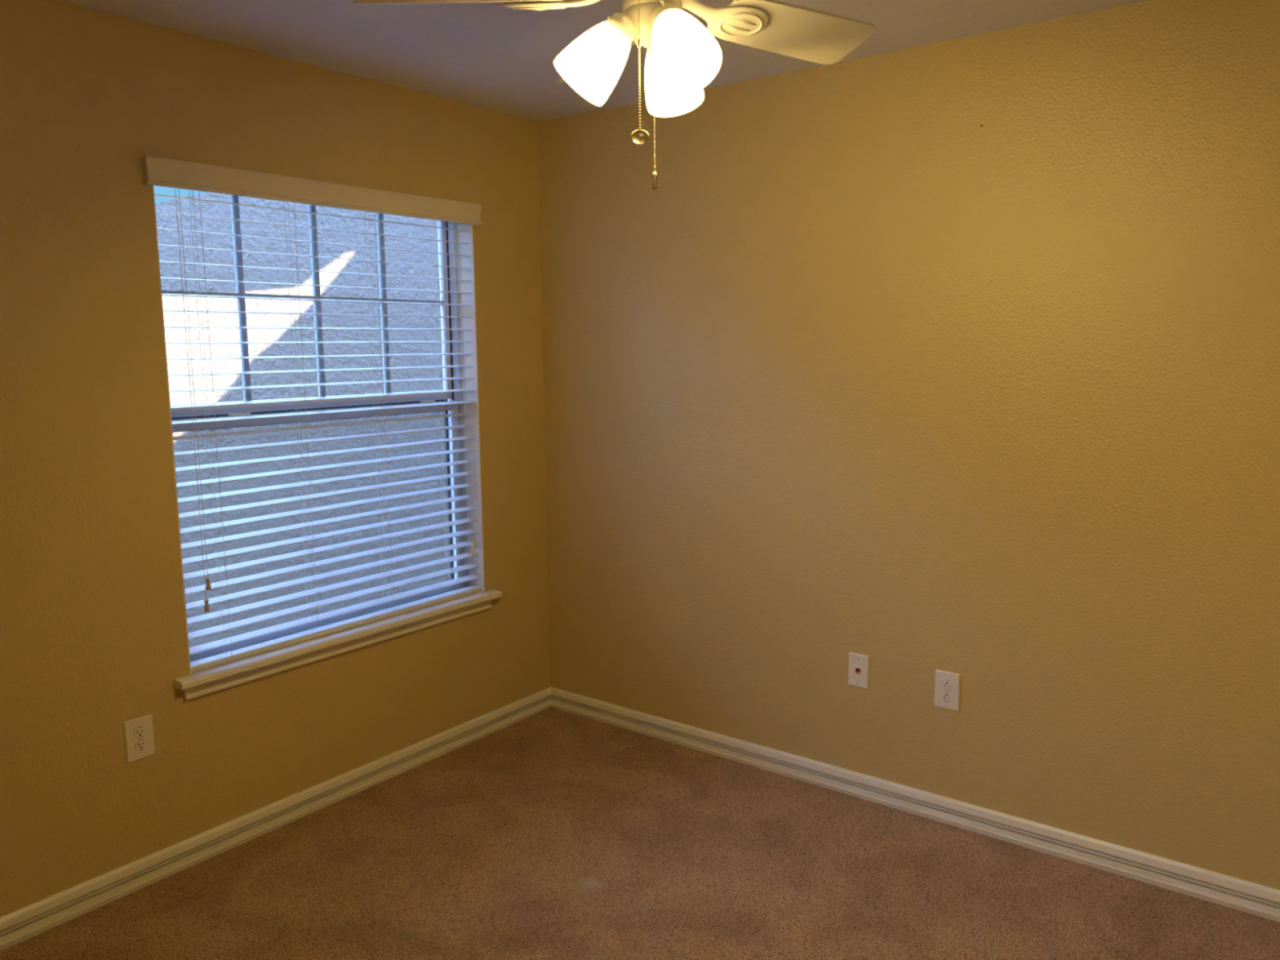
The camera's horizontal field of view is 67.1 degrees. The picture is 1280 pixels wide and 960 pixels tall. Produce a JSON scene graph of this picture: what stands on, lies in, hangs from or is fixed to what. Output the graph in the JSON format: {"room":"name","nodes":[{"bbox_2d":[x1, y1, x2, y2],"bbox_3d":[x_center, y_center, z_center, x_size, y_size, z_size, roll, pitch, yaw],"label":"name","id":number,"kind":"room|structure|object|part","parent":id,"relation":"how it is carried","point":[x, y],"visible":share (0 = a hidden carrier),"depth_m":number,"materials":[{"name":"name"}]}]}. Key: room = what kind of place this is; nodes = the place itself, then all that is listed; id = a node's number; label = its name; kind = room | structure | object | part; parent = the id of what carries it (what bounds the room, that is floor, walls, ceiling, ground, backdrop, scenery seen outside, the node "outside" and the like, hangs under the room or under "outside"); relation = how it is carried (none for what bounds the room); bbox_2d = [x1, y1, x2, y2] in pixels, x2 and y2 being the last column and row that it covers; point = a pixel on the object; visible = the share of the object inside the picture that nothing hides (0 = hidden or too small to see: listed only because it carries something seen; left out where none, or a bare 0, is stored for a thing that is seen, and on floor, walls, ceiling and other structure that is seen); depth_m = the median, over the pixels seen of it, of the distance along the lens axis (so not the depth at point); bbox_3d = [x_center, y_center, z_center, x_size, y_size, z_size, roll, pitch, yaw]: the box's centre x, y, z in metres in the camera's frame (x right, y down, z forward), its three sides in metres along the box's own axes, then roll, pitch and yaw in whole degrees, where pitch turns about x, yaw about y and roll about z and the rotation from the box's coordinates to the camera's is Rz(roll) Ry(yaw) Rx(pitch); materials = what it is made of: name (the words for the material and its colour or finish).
{"room":"empty bedroom","nodes":[
{"label":"empty bedroom","id":0,"kind":"room"},
{"bbox_2d":[0,0,551,917],"bbox_3d":[-1.449,-0.047,2.840,0.200,2.440,3.600,6,10,37],"label":"wall","id":1,"kind":"structure","parent":0,"point":[93,634],"depth_m":2.73,"materials":[{"name":"yellow paint"}]},
{"bbox_2d":[123,714,155,763],"bbox_3d":[-1.440,0.745,2.780,0.008,0.122,0.079,6,10,37],"label":"power outlet","id":2,"kind":"object","parent":1,"relation":"attached to","point":[138,732],"visible":1,"depth_m":2.78,"materials":[{"name":"white plastic"}]},
{"bbox_2d":[133,727,145,737],"bbox_3d":[-1.438,0.726,2.776,0.003,0.027,0.033,6,10,37],"label":"receptacle","id":3,"kind":"object","parent":2,"relation":"attached to","point":[139,732],"depth_m":2.77,"materials":[{"name":"white plastic"}]},
{"bbox_2d":[134,739,146,751],"bbox_3d":[-1.438,0.764,2.781,0.003,0.027,0.033,6,10,37],"label":"receptacle","id":4,"kind":"object","parent":2,"relation":"attached to","point":[140,744],"depth_m":2.78,"materials":[{"name":"white plastic"}]},
{"bbox_2d":[0,686,551,951],"bbox_3d":[-1.352,1.127,2.938,0.016,0.085,3.200,6,10,37],"label":"baseboard","id":5,"kind":"structure","parent":1,"relation":"attached to","point":[19,926],"depth_m":3.05,"materials":[{"name":"white paint"}]},
{"bbox_2d":[151,185,484,675],"bbox_3d":[-1.054,-0.229,3.308,0.166,1.493,1.204,6,10,37],"label":"window","id":6,"kind":"structure","parent":1,"relation":"in","point":[256,409],"depth_m":3.59,"materials":[{"name":"white paint"}]},
{"bbox_2d":[140,155,482,672],"bbox_3d":[-1.005,-0.227,3.265,0.098,1.491,1.250,6,10,37],"label":"window blind","id":7,"kind":"object","parent":6,"relation":"attached to","point":[157,171],"visible":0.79,"depth_m":3.17,"materials":[{"name":"white plastic"}]},
{"bbox_3d":[-1.314,-0.233,2.827,0.002,1.203,0.008,-8,11,-43],"label":"pull cord","id":8,"kind":"part","parent":7,"relation":"part of","materials":[{"name":"white fabric"}]},
{"bbox_3d":[-1.309,-0.266,2.832,0.002,1.138,0.008,-6,10,-34],"label":"pull cord","id":9,"kind":"part","parent":7,"relation":"part of","materials":[{"name":"white fabric"}]},
{"bbox_3d":[-1.300,-0.157,2.917,0.001,1.419,0.001,6,10,37],"label":"lift cord","id":10,"kind":"part","parent":7,"relation":"part of","materials":[{"name":"white fabric"}]},
{"bbox_3d":[-1.298,-0.154,2.921,0.056,1.426,0.002,6,10,37],"label":"ladder cord","id":11,"kind":"part","parent":7,"relation":"part of","materials":[{"name":"white fabric"}]},
{"bbox_3d":[-1.111,-0.193,3.162,0.001,1.419,0.001,6,10,37],"label":"lift cord","id":12,"kind":"part","parent":7,"relation":"part of","materials":[{"name":"white fabric"}]},
{"bbox_3d":[-1.109,-0.190,3.166,0.057,1.426,0.002,6,10,37],"label":"ladder cord","id":13,"kind":"part","parent":7,"relation":"part of","materials":[{"name":"white fabric"}]},
{"bbox_3d":[-1.011,0.500,3.383,0.054,0.019,1.191,6,10,37],"label":"rail","id":14,"kind":"part","parent":7,"relation":"part of","materials":[{"name":"white plastic"}]},
{"bbox_3d":[-0.923,-0.229,3.406,0.001,1.419,0.001,6,10,37],"label":"lift cord","id":15,"kind":"part","parent":7,"relation":"part of","materials":[{"name":"white fabric"}]},
{"bbox_3d":[-0.921,-0.226,3.409,0.056,1.426,0.002,6,10,37],"label":"ladder cord","id":16,"kind":"part","parent":7,"relation":"part of","materials":[{"name":"white fabric"}]},
{"bbox_3d":[-0.738,-0.265,3.646,0.001,1.419,0.001,6,10,37],"label":"lift cord","id":17,"kind":"part","parent":7,"relation":"part of","materials":[{"name":"white fabric"}]},
{"bbox_3d":[-0.735,-0.262,3.650,0.056,1.426,0.002,6,10,37],"label":"ladder cord","id":18,"kind":"part","parent":7,"relation":"part of","materials":[{"name":"white fabric"}]},
{"bbox_3d":[-0.666,-0.344,3.666,0.016,1.228,0.002,-4,9,-23],"label":"tilt cord","id":19,"kind":"part","parent":7,"relation":"part of","materials":[{"name":"white fabric"}]},
{"bbox_3d":[-0.662,-0.362,3.671,0.020,1.194,0.002,-5,9,-29],"label":"tilt cord","id":20,"kind":"part","parent":7,"relation":"part of","materials":[{"name":"white fabric"}]},
{"bbox_3d":[-1.099,-0.602,3.287,0.024,0.708,1.155,6,10,37],"label":"sash","id":21,"kind":"part","parent":6,"relation":"part of","materials":[{"name":"grey plastic"}]},
{"bbox_3d":[-1.108,0.120,3.401,0.008,0.754,1.155,6,10,37],"label":"screen frame","id":22,"kind":"part","parent":6,"relation":"part of","materials":[{"name":"grey metal"}]},
{"bbox_3d":[-1.068,0.128,3.372,0.024,0.747,1.155,6,10,37],"label":"sash","id":23,"kind":"part","parent":6,"relation":"part of","materials":[{"name":"grey"}]},
{"bbox_2d":[173,589,502,700],"bbox_3d":[-0.997,0.547,3.375,0.135,0.070,1.296,6,10,37],"label":"window sill","id":24,"kind":"structure","parent":1,"relation":"attached to","point":[232,673],"depth_m":3.23,"materials":[{"name":"white paint"}]},
{"bbox_2d":[57,0,1148,122],"bbox_3d":[0.010,-1.162,1.549,3.900,0.100,3.600,6,10,37],"label":"ceiling","id":25,"kind":"structure","parent":0,"point":[494,56],"depth_m":2.76,"materials":[{"name":"white paint"}]},
{"bbox_2d":[352,0,876,189],"bbox_3d":[0.047,-0.804,1.610,0.926,0.625,0.968,6,10,37],"label":"ceiling fan","id":26,"kind":"object","parent":25,"relation":"hanging from","point":[683,56],"visible":1,"depth_m":1.62,"materials":[{"name":"beige glass"}]},
{"bbox_3d":[-0.301,-0.811,1.634,0.345,0.006,0.133,0,26,1],"label":"fan blade","id":27,"kind":"part","parent":26,"relation":"part of","materials":[{"name":"beige wood"}]},
{"bbox_3d":[-0.067,-0.716,1.630,0.107,0.118,0.107,39,2,-11],"label":"lamp shade","id":28,"kind":"part","parent":26,"relation":"part of","materials":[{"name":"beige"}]},
{"bbox_3d":[-0.074,-0.856,1.933,0.133,0.006,0.345,-21,13,-13],"label":"fan blade","id":29,"kind":"part","parent":26,"relation":"part of","materials":[{"name":"beige"}]},
{"bbox_2d":[607,11,637,44],"bbox_3d":[-0.030,-0.766,1.631,0.059,0.050,0.060,6,10,37],"label":"socket","id":30,"kind":"object","parent":26,"relation":"attached to","point":[623,27],"depth_m":1.60,"materials":[{"name":"beige"}]},
{"bbox_3d":[-0.001,-0.686,1.585,0.003,0.211,0.003,6,10,37],"label":"pull chain","id":31,"kind":"part","parent":26,"relation":"part of","materials":[{"name":"gold metal"}]},
{"bbox_3d":[0.024,-0.628,1.618,0.003,0.220,0.003,-3,8,-16],"label":"pull chain","id":32,"kind":"part","parent":26,"relation":"part of","materials":[{"name":"gold metal"}]},
{"bbox_2d":[649,0,679,35],"bbox_3d":[0.042,-0.762,1.594,0.056,0.050,0.064,6,10,37],"label":"socket","id":33,"kind":"object","parent":26,"relation":"attached to","point":[659,9],"depth_m":1.57,"materials":[{"name":"beige"}]},
{"bbox_3d":[0.052,-0.730,1.725,0.107,0.118,0.107,2,49,20],"label":"lamp shade","id":34,"kind":"part","parent":26,"relation":"part of","materials":[{"name":"beige glass"}]},
{"bbox_3d":[0.060,-0.715,1.566,0.057,0.088,0.057,-5,-31,-27],"label":"bulb","id":35,"kind":"part","parent":26,"relation":"part of","materials":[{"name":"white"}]},
{"bbox_3d":[0.063,-0.707,1.562,0.107,0.118,0.107,-5,-31,-27],"label":"lamp shade","id":36,"kind":"part","parent":26,"relation":"part of","materials":[{"name":"beige glass"}]},
{"bbox_3d":[0.285,-0.842,1.811,0.345,0.006,0.133,-6,-8,-35],"label":"fan blade","id":37,"kind":"part","parent":26,"relation":"part of","materials":[{"name":"beige wood"}]},
{"bbox_2d":[0,706,1279,959],"bbox_3d":[0.033,1.353,1.903,3.900,0.100,3.600,6,10,37],"label":"floor","id":38,"kind":"structure","parent":0,"point":[552,833],"depth_m":2.80,"materials":[{"name":"brown carpet"}]},
{"bbox_2d":[537,0,1279,889],"bbox_3d":[1.133,-0.094,3.003,3.700,2.440,0.200,6,10,37],"label":"wall","id":39,"kind":"structure","parent":0,"point":[912,385],"depth_m":2.99,"materials":[{"name":"yellow paint"}]},
{"bbox_2d":[848,652,869,688],"bbox_3d":[0.742,0.648,3.282,0.072,0.114,0.008,6,10,37],"label":"wall jack","id":40,"kind":"object","parent":39,"relation":"attached to","point":[858,673],"visible":1,"depth_m":3.28,"materials":[{"name":"white plastic"}]},
{"bbox_2d":[551,687,1279,922],"bbox_3d":[0.998,1.077,3.142,3.500,0.085,0.016,6,10,37],"label":"baseboard","id":41,"kind":"structure","parent":39,"relation":"attached to","point":[1241,895],"depth_m":3.12,"materials":[{"name":"white paint"}]},
{"bbox_2d":[934,669,959,711],"bbox_3d":[0.985,0.676,3.098,0.079,0.122,0.008,6,10,37],"label":"power outlet","id":42,"kind":"object","parent":39,"relation":"attached to","point":[947,692],"visible":1,"depth_m":3.09,"materials":[{"name":"white plastic"}]},
{"bbox_2d":[941,692,951,701],"bbox_3d":[0.984,0.695,3.099,0.033,0.027,0.003,6,10,37],"label":"receptacle","id":43,"kind":"object","parent":42,"relation":"attached to","point":[945,696],"depth_m":3.10,"materials":[{"name":"white plastic"}]},
{"bbox_2d":[942,680,951,689],"bbox_3d":[0.984,0.657,3.094,0.033,0.027,0.003,6,10,37],"label":"receptacle","id":44,"kind":"object","parent":42,"relation":"attached to","point":[946,684],"depth_m":3.09,"materials":[{"name":"white plastic"}]},
{"label":"outside","id":45,"kind":"structure","parent":0,"visible":0},
{"bbox_3d":[-6.025,1.078,8.571,13.800,0.100,28.000,6,10,37],"label":"ground","id":46,"kind":"structure","parent":45,"visible":0},
{"bbox_2d":[155,191,450,647],"bbox_3d":[-1.288,-0.985,7.791,0.250,4.115,13.000,6,10,37],"label":"window glass","id":47,"kind":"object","parent":46,"relation":"on","point":[163,220],"visible":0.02,"depth_m":6.37,"materials":[{"name":"clear glass"}]}
]}

